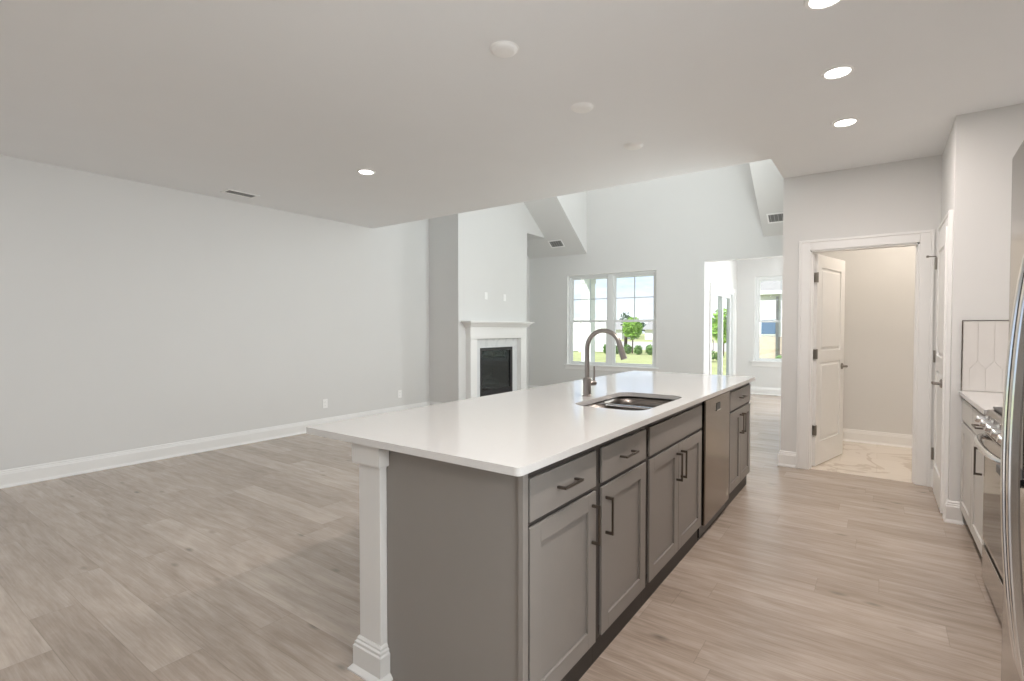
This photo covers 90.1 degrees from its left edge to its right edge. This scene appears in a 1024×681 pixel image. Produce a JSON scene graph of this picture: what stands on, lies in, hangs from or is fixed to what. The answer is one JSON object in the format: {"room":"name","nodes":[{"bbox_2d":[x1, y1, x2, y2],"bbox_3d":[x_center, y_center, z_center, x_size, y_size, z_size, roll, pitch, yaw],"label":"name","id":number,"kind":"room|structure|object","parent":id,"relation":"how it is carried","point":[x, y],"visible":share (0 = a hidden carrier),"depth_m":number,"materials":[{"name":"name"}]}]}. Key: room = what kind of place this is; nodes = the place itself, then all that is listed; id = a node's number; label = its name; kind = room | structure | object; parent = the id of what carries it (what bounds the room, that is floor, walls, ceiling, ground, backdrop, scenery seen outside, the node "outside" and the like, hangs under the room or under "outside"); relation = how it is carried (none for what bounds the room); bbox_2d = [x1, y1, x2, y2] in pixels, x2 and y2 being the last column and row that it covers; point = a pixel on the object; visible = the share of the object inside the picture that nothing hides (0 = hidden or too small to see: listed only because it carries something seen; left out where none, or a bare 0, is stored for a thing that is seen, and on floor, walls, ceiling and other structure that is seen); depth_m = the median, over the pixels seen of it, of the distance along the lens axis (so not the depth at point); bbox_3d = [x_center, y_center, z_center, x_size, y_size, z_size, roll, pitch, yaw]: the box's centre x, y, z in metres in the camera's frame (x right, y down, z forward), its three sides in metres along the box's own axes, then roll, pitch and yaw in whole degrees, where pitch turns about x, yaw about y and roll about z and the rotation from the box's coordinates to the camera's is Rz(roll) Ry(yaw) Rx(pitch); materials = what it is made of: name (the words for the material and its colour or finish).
{"room":"kitchen","nodes":[
{"label":"kitchen","id":0,"kind":"room"},
{"bbox_2d":[0,155,529,469],"bbox_3d":[-3.282,-1.767,5.534,0.120,5.900,12.630,1,2,36],"label":"wall","id":1,"kind":"structure","parent":0,"point":[133,314],"depth_m":5.28,"materials":[{"name":"paint"}]},
{"bbox_2d":[0,401,440,488],"bbox_3d":[-3.765,1.140,4.272,0.642,0.146,9.610,1,2,36],"label":"baseboard","id":2,"kind":"structure","parent":1,"relation":"attached to","point":[12,477],"depth_m":5.11,"materials":[{"name":"white wood"}]},
{"bbox_2d":[323,399,327,407],"bbox_3d":[-2.434,0.823,6.665,0.009,0.116,0.072,1,2,36],"label":"wall outlet","id":3,"kind":"object","parent":1,"relation":"attached to","point":[325,401],"visible":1,"depth_m":6.67,"materials":[{"name":"white plastic"}]},
{"bbox_2d":[398,390,401,397],"bbox_3d":[-1.688,0.805,7.704,0.009,0.116,0.072,1,2,36],"label":"wall outlet","id":4,"kind":"object","parent":1,"relation":"attached to","point":[399,391],"visible":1,"depth_m":7.70,"materials":[{"name":"white plastic"}]},
{"bbox_2d":[429,202,526,402],"bbox_3d":[-0.524,-1.359,8.756,0.618,4.938,1.881,1,2,36],"label":"wall","id":5,"kind":"structure","parent":0,"point":[472,254],"depth_m":8.13,"materials":[{"name":"paint"}]},
{"bbox_2d":[480,347,512,396],"bbox_3d":[-0.425,0.508,8.743,0.440,0.793,0.888,1,2,36],"label":"gas fireplace","id":6,"kind":"object","parent":5,"relation":"in","point":[496,363],"visible":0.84,"depth_m":8.98,"materials":[{"name":"black glass"}]},
{"bbox_2d":[477,338,516,396],"bbox_3d":[-0.268,0.538,8.615,0.012,1.151,1.207,1,2,36],"label":"fireplace surround","id":7,"kind":"object","parent":5,"relation":"attached to","point":[494,342],"visible":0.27,"depth_m":8.65,"materials":[{"name":"white stone"}]},
{"bbox_2d":[461,321,534,398],"bbox_3d":[-0.191,0.397,8.557,0.202,1.436,1.775,1,2,36],"label":"fireplace mantel","id":8,"kind":"object","parent":5,"relation":"attached to","point":[475,330],"visible":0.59,"depth_m":8.28,"materials":[{"name":"white wood"}]},
{"bbox_2d":[461,321,534,322],"bbox_3d":[-0.191,-0.308,8.541,0.202,0.026,1.775,1,2,36],"label":"shelf","id":9,"kind":"object","parent":8,"relation":"attached to","point":[461,321],"depth_m":8.23,"materials":[{"name":"white wood"}]},
{"bbox_2d":[0,394,1001,680],"bbox_3d":[0.488,1.260,4.361,7.655,0.102,15.007,1,2,36],"label":"floor","id":10,"kind":"structure","parent":0,"point":[240,562],"depth_m":2.67,"materials":[{"name":"brown wood"}]},
{"bbox_2d":[347,443,392,680],"bbox_3d":[-0.512,0.824,1.966,0.189,0.882,0.155,1,2,36],"label":"island post","id":11,"kind":"object","parent":10,"relation":"on","point":[371,654],"visible":0.67,"depth_m":1.92,"materials":[{"name":"white paint"}]},
{"bbox_2d":[387,445,600,680],"bbox_3d":[-0.056,0.824,1.931,0.657,0.884,0.518,1,2,36],"label":"base cabinet","id":12,"kind":"object","parent":10,"relation":"on","point":[491,576],"visible":0.94,"depth_m":1.73,"materials":[{"name":"grey paint"}]},
{"bbox_2d":[592,425,645,663],"bbox_3d":[0.262,0.815,2.336,0.614,0.884,0.509,1,2,36],"label":"base cabinet","id":13,"kind":"object","parent":10,"relation":"on","point":[621,460],"visible":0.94,"depth_m":2.15,"materials":[{"name":"grey paint"}]},
{"bbox_2d":[584,396,701,606],"bbox_3d":[0.677,0.802,2.915,0.614,0.884,0.914,1,2,36],"label":"base cabinet","id":14,"kind":"object","parent":10,"relation":"on","point":[674,452],"visible":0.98,"depth_m":2.68,"materials":[{"name":"grey paint"}]},
{"bbox_2d":[697,391,729,540],"bbox_3d":[1.132,0.793,3.570,0.590,0.872,0.661,1,2,36],"label":"dishwasher","id":15,"kind":"object","parent":10,"relation":"on","point":[715,410],"visible":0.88,"depth_m":3.34,"materials":[{"name":"silver metal"}]},
{"bbox_2d":[724,383,749,509],"bbox_3d":[1.558,0.774,4.144,0.614,0.884,0.752,1,2,36],"label":"base cabinet","id":16,"kind":"object","parent":10,"relation":"on","point":[739,414],"visible":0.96,"depth_m":3.94,"materials":[{"name":"grey paint"}]},
{"bbox_2d":[306,371,754,475],"bbox_3d":[0.592,0.341,3.182,1.071,0.026,3.452,1,2,36],"label":"countertop","id":17,"kind":"structure","parent":16,"relation":"on","point":[523,432],"depth_m":2.19,"materials":[{"name":"white stone"}]},
{"bbox_2d":[582,328,626,396],"bbox_3d":[0.549,0.130,2.993,0.279,0.403,0.094,1,2,36],"label":"kitchen faucet","id":18,"kind":"object","parent":17,"relation":"on","point":[587,382],"visible":1,"depth_m":3.02,"materials":[{"name":"silver metal"}]},
{"bbox_2d":[585,397,680,449],"bbox_3d":[0.667,0.463,2.872,0.410,0.198,0.706,1,2,36],"label":"sink","id":19,"kind":"object","parent":17,"relation":"in","point":[621,403],"visible":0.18,"depth_m":3.13,"materials":[{"name":"grey metal"}]},
{"bbox_2d":[960,398,985,555],"bbox_3d":[2.977,0.811,2.841,0.707,0.868,0.996,1,2,36],"label":"base cabinet","id":20,"kind":"object","parent":10,"relation":"on","point":[972,459],"visible":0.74,"depth_m":3.00,"materials":[{"name":"paint"}]},
{"bbox_2d":[959,390,1003,414],"bbox_3d":[2.984,0.362,2.824,0.688,0.028,1.001,1,2,36],"label":"countertop","id":21,"kind":"structure","parent":20,"relation":"on","point":[982,401],"depth_m":3.02,"materials":[{"name":"white stone"}]},
{"bbox_2d":[974,407,1002,624],"bbox_3d":[2.435,0.788,2.139,0.734,0.946,0.759,1,2,36],"label":"range","id":22,"kind":"object","parent":10,"relation":"on","point":[992,563],"visible":0.47,"depth_m":2.38,"materials":[{"name":"silver metal"}]},
{"bbox_2d":[993,407,1002,413],"bbox_3d":[2.475,0.352,2.100,0.635,0.011,0.759,1,2,36],"label":"cooktop","id":23,"kind":"object","parent":22,"relation":"in","point":[996,410],"depth_m":2.50,"materials":[{"name":"metal"}]},
{"bbox_2d":[996,140,1023,680],"bbox_3d":[1.451,0.390,0.870,0.886,1.800,0.910,1,2,36],"label":"refrigerator","id":24,"kind":"object","parent":10,"relation":"on","point":[1010,471],"visible":1,"depth_m":1.16,"materials":[{"name":"silver metal"}]},
{"bbox_2d":[0,0,1023,227],"bbox_3d":[-0.668,-1.543,2.598,7.555,0.120,10.900,1,2,36],"label":"ceiling","id":25,"kind":"structure","parent":0,"point":[283,102],"depth_m":3.07,"materials":[{"name":"paint"}]},
{"bbox_2d":[220,189,259,198],"bbox_3d":[-2.855,-1.542,5.380,0.170,0.007,0.330,1,2,36],"label":"ceiling vent","id":26,"kind":"object","parent":25,"relation":"in","point":[228,191],"visible":1,"depth_m":5.37,"materials":[{"name":"white plastic"}]},
{"bbox_2d":[357,169,374,174],"bbox_3d":[-1.320,-1.525,4.629,0.164,0.008,0.164,1,2,36],"label":"recessed light","id":27,"kind":"object","parent":25,"relation":"in","point":[361,171],"visible":1,"depth_m":4.61,"materials":[{"name":"white plastic"}]},
{"bbox_2d":[490,41,518,57],"bbox_3d":[-0.040,-1.472,2.601,0.150,0.021,0.150,1,2,36],"label":"cover plate","id":28,"kind":"object","parent":25,"relation":"attached to","point":[503,49],"visible":1,"depth_m":2.57,"materials":[{"name":"white plastic"}]},
{"bbox_2d":[571,102,593,112],"bbox_3d":[0.452,-1.488,3.285,0.150,0.021,0.150,1,2,36],"label":"cover plate","id":29,"kind":"object","parent":25,"relation":"attached to","point":[581,107],"visible":1,"depth_m":3.25,"materials":[{"name":"white plastic"}]},
{"bbox_2d":[624,142,643,149],"bbox_3d":[0.947,-1.504,3.976,0.150,0.021,0.150,1,2,36],"label":"cover plate","id":30,"kind":"object","parent":25,"relation":"attached to","point":[634,145],"visible":1,"depth_m":3.94,"materials":[{"name":"white plastic"}]},
{"bbox_2d":[804,0,841,9],"bbox_3d":[1.349,-1.470,2.199,0.164,0.008,0.164,1,2,36],"label":"recessed light","id":31,"kind":"object","parent":25,"relation":"in","point":[809,4],"visible":1,"depth_m":2.23,"materials":[{"name":"white plastic"}]},
{"bbox_2d":[820,64,854,79],"bbox_3d":[1.803,-1.484,2.833,0.164,0.008,0.164,1,2,36],"label":"recessed light","id":32,"kind":"object","parent":25,"relation":"in","point":[839,71],"visible":1,"depth_m":2.83,"materials":[{"name":"white plastic"}]},
{"bbox_2d":[831,117,859,126],"bbox_3d":[2.293,-1.500,3.521,0.164,0.008,0.164,1,2,36],"label":"recessed light","id":33,"kind":"object","parent":25,"relation":"in","point":[844,122],"visible":1,"depth_m":3.51,"materials":[{"name":"white plastic"}]},
{"bbox_2d":[527,209,543,239],"bbox_3d":[0.199,-2.195,9.745,0.618,0.451,0.601,1,2,36],"label":"wall","id":34,"kind":"structure","parent":0,"point":[533,231],"depth_m":9.50,"materials":[{"name":"paint"}]},
{"bbox_2d":[524,159,783,258],"bbox_3d":[1.332,-3.159,7.352,5.222,3.111,4.065,1,2,36],"label":"ceiling","id":35,"kind":"structure","parent":0,"point":[564,217],"depth_m":9.24,"materials":[{"name":"paint"}]},
{"bbox_2d":[548,239,564,247],"bbox_3d":[0.853,-1.858,9.831,0.300,0.120,0.156,1,2,36],"label":"ceiling vent","id":36,"kind":"object","parent":35,"relation":"attached to","point":[553,243],"visible":1,"depth_m":9.83,"materials":[{"name":"white plastic"}]},
{"bbox_2d":[766,212,782,223],"bbox_3d":[3.949,-1.822,7.586,0.300,0.120,0.156,1,2,36],"label":"ceiling vent","id":37,"kind":"object","parent":35,"relation":"attached to","point":[773,217],"visible":0.7,"depth_m":7.61,"materials":[{"name":"white plastic"}]},
{"bbox_2d":[530,163,782,385],"bbox_3d":[2.520,-1.197,9.071,5.202,4.600,0.140,1,2,36],"label":"wall","id":38,"kind":"structure","parent":0,"point":[673,226],"depth_m":8.89,"materials":[{"name":"paint"}]},
{"bbox_2d":[527,385,539,388],"bbox_3d":[1.533,1.028,9.180,3.620,0.146,1.245,1,2,30],"label":"baseboard","id":39,"kind":"structure","parent":38,"relation":"attached to","point":[528,386],"depth_m":10.52,"materials":[{"name":"white wood"}]},
{"bbox_2d":[564,269,658,371],"bbox_3d":[1.837,-0.347,9.559,1.888,1.828,0.175,1,2,36],"label":"window","id":40,"kind":"structure","parent":38,"relation":"in","point":[610,364],"depth_m":9.56,"materials":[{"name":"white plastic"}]},
{"bbox_2d":[706,257,782,387],"bbox_3d":[5.371,-0.311,8.607,3.710,2.850,2.397,1,2,36],"label":"wall","id":41,"kind":"structure","parent":0,"point":[740,275],"depth_m":10.28,"materials":[{"name":"paint"}]},
{"bbox_2d":[711,287,733,375],"bbox_3d":[3.924,0.074,9.594,0.139,2.035,1.760,1,2,36],"label":"door","id":42,"kind":"structure","parent":41,"relation":"in","point":[721,294],"depth_m":9.61,"materials":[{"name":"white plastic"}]},
{"bbox_2d":[709,282,735,375],"bbox_3d":[3.959,0.039,9.568,0.025,2.105,1.900,1,2,36],"label":"door frame","id":43,"kind":"structure","parent":41,"relation":"attached to","point":[713,285],"depth_m":9.30,"materials":[{"name":"white wood"}]},
{"bbox_2d":[750,386,780,395],"bbox_3d":[5.953,1.022,9.432,3.450,0.146,0.147,1,2,36],"label":"baseboard","id":44,"kind":"structure","parent":41,"relation":"attached to","point":[753,390],"depth_m":10.16,"materials":[{"name":"white wood"}]},
{"bbox_2d":[750,276,781,366],"bbox_3d":[5.266,-0.375,10.043,1.035,1.792,0.175,1,2,36],"label":"window","id":45,"kind":"structure","parent":41,"relation":"in","point":[764,362],"depth_m":10.27,"materials":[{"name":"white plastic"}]},
{"bbox_2d":[780,155,941,469],"bbox_3d":[4.539,-1.315,5.488,2.453,5.000,3.324,1,2,36],"label":"wall","id":46,"kind":"structure","parent":0,"point":[904,195],"depth_m":4.57,"materials":[{"name":"paint"}]},
{"bbox_2d":[777,450,795,467],"bbox_3d":[3.580,1.096,6.216,0.158,0.146,3.348,1,2,36],"label":"baseboard","id":47,"kind":"structure","parent":46,"relation":"attached to","point":[785,458],"depth_m":4.86,"materials":[{"name":"white wood"}]},
{"bbox_2d":[812,254,847,465],"bbox_3d":[3.136,0.182,5.068,0.774,2.000,0.155,-1,2,-40],"label":"door","id":48,"kind":"structure","parent":46,"relation":"in","point":[829,272],"depth_m":5.02,"materials":[{"name":"white wood"}]},
{"bbox_2d":[796,229,934,486],"bbox_3d":[3.110,0.144,4.559,0.979,2.125,0.145,1,2,36],"label":"door frame","id":49,"kind":"structure","parent":46,"relation":"attached to","point":[926,238],"depth_m":4.35,"materials":[{"name":"white wood"}]},
{"bbox_2d":[815,246,915,434],"bbox_3d":[4.160,-0.168,4.881,2.333,2.733,1.614,1,2,36],"label":"wall","id":50,"kind":"structure","parent":0,"point":[879,317],"depth_m":5.77,"materials":[{"name":"paint"}]},
{"bbox_2d":[843,428,911,447],"bbox_3d":[4.524,1.112,5.505,2.233,0.146,0.024,1,2,36],"label":"baseboard","id":51,"kind":"structure","parent":50,"relation":"attached to","point":[850,435],"depth_m":5.78,"materials":[{"name":"white wood"}]},
{"bbox_2d":[941,103,1023,524],"bbox_3d":[3.583,-0.163,3.577,0.850,2.783,0.938,1,2,36],"label":"wall","id":52,"kind":"structure","parent":0,"point":[980,148],"depth_m":3.36,"materials":[{"name":"paint"}]},
{"bbox_2d":[930,469,932,487],"bbox_3d":[3.470,1.141,4.209,0.036,0.146,0.091,1,2,36],"label":"baseboard","id":53,"kind":"structure","parent":52,"relation":"attached to","point":[931,470],"depth_m":4.24,"materials":[{"name":"white wood"}]},
{"bbox_2d":[926,226,947,512],"bbox_3d":[3.190,0.203,3.850,0.105,2.018,0.617,1,2,36],"label":"door","id":54,"kind":"structure","parent":52,"relation":"in","point":[937,453],"depth_m":3.77,"materials":[{"name":"white wood"}]},
{"bbox_2d":[938,210,952,517],"bbox_3d":[3.216,0.162,3.824,0.025,2.121,0.785,1,2,36],"label":"door frame","id":55,"kind":"structure","parent":52,"relation":"attached to","point":[948,219],"depth_m":3.51,"materials":[{"name":"white wood"}]},
{"bbox_2d":[943,498,962,524],"bbox_3d":[2.993,1.158,3.470,0.099,0.146,0.076,1,2,36],"label":"baseboard","id":56,"kind":"structure","parent":52,"relation":"attached to","point":[953,514],"depth_m":3.45,"materials":[{"name":"white wood"}]},
{"bbox_2d":[960,320,1008,392],"bbox_3d":[3.277,0.104,3.219,0.679,0.467,0.011,1,2,36],"label":"backsplash","id":57,"kind":"structure","parent":52,"relation":"attached to","point":[984,343],"depth_m":3.35,"materials":[{"name":"tile"}]},
{"label":"outside","id":58,"kind":"structure","parent":0,"visible":0},
{"bbox_2d":[573,334,725,374],"bbox_3d":[40.798,0.283,56.903,240.000,0.100,180.000,1,2,36],"label":"ground","id":59,"kind":"structure","parent":58,"point":[644,358],"depth_m":26.39,"materials":[{"name":"green plant"}]},
{"bbox_2d":[573,318,606,351],"bbox_3d":[3.671,-0.362,34.287,6.120,2.220,0.120,1,2,36],"label":"privacy fence","id":60,"kind":"object","parent":59,"relation":"on","point":[600,339],"visible":0.11,"depth_m":33.06,"materials":[{"name":"white plastic"}]},
{"bbox_2d":[620,312,630,345],"bbox_3d":[7.409,-0.539,33.368,0.792,2.625,0.812,0,1,12],"label":"tree","id":61,"kind":"object","parent":59,"relation":"on","point":[625,316],"visible":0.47,"depth_m":33.24,"materials":[{"name":"green plant"}]},
{"bbox_2d":[616,322,636,338],"bbox_3d":[15.325,-1.677,78.826,6.600,2.820,7.000,1,2,36],"label":"house","id":62,"kind":"structure","parent":59,"relation":"on","point":[619,331],"depth_m":75.04,"materials":[{"name":"white"}]},
{"bbox_2d":[624,344,631,353],"bbox_3d":[6.976,0.508,30.836,0.540,0.652,0.691,1,2,36],"label":"shrub","id":63,"kind":"object","parent":59,"relation":"on","point":[627,348],"visible":0.96,"depth_m":30.68,"materials":[{"name":"green plant"}]},
{"bbox_2d":[622,317,642,352],"bbox_3d":[7.466,-0.354,31.762,1.311,2.323,1.287,1,2,36],"label":"tree","id":64,"kind":"object","parent":59,"relation":"on","point":[629,327],"visible":0.92,"depth_m":31.57,"materials":[{"name":"green plant"}]},
{"bbox_2d":[633,345,642,354],"bbox_3d":[7.476,0.566,30.363,0.575,0.625,0.672,1,2,36],"label":"shrub","id":65,"kind":"object","parent":59,"relation":"on","point":[637,349],"visible":1,"depth_m":30.21,"materials":[{"name":"green plant"}]},
{"bbox_2d":[642,322,652,339],"bbox_3d":[23.044,-1.551,73.291,6.600,2.820,7.000,1,2,36],"label":"house","id":66,"kind":"structure","parent":59,"relation":"on","point":[648,327],"depth_m":72.40,"materials":[{"name":"white"}]},
{"bbox_2d":[645,344,651,354],"bbox_3d":[8.105,0.546,30.009,0.593,0.682,0.651,1,2,36],"label":"shrub","id":67,"kind":"object","parent":59,"relation":"on","point":[648,350],"visible":0.84,"depth_m":29.88,"materials":[{"name":"green plant"}]},
{"bbox_2d":[712,351,724,359],"bbox_3d":[8.597,0.704,24.013,2.630,0.693,0.918,1,2,36],"label":"hedge","id":68,"kind":"object","parent":59,"relation":"on","point":[714,356],"visible":0.09,"depth_m":23.37,"materials":[{"name":"green plant"}]},
{"bbox_2d":[712,308,726,354],"bbox_3d":[11.984,-0.487,28.936,1.625,2.716,1.508,1,2,36],"label":"tree","id":69,"kind":"object","parent":59,"relation":"on","point":[715,322],"visible":0.48,"depth_m":28.77,"materials":[{"name":"green plant"}]},
{"bbox_2d":[760,280,781,358],"bbox_3d":[15.926,-1.952,20.707,11.100,6.020,8.720,1,2,36],"label":"neighbor house","id":70,"kind":"structure","parent":59,"relation":"on","point":[770,332],"depth_m":19.84,"materials":[{"name":"white"}]},
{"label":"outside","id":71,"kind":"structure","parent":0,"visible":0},
{"bbox_3d":[1.898,1.196,11.178,4.890,0.160,2.470,1,2,36],"label":"patio","id":72,"kind":"object","parent":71,"visible":0},
{"bbox_2d":[581,279,595,361],"bbox_3d":[1.843,-0.192,12.361,0.305,2.560,0.300,1,2,36],"label":"porch column","id":73,"kind":"structure","parent":72,"relation":"on","point":[587,328],"depth_m":12.27,"materials":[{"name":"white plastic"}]},
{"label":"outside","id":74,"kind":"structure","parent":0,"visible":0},
{"bbox_2d":[616,341,725,351],"bbox_3d":[3.015,0.258,55.697,180.000,0.005,22.000,1,2,36],"label":"road","id":75,"kind":"structure","parent":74,"point":[643,344],"depth_m":49.82,"materials":[{"name":"grey asphalt"}]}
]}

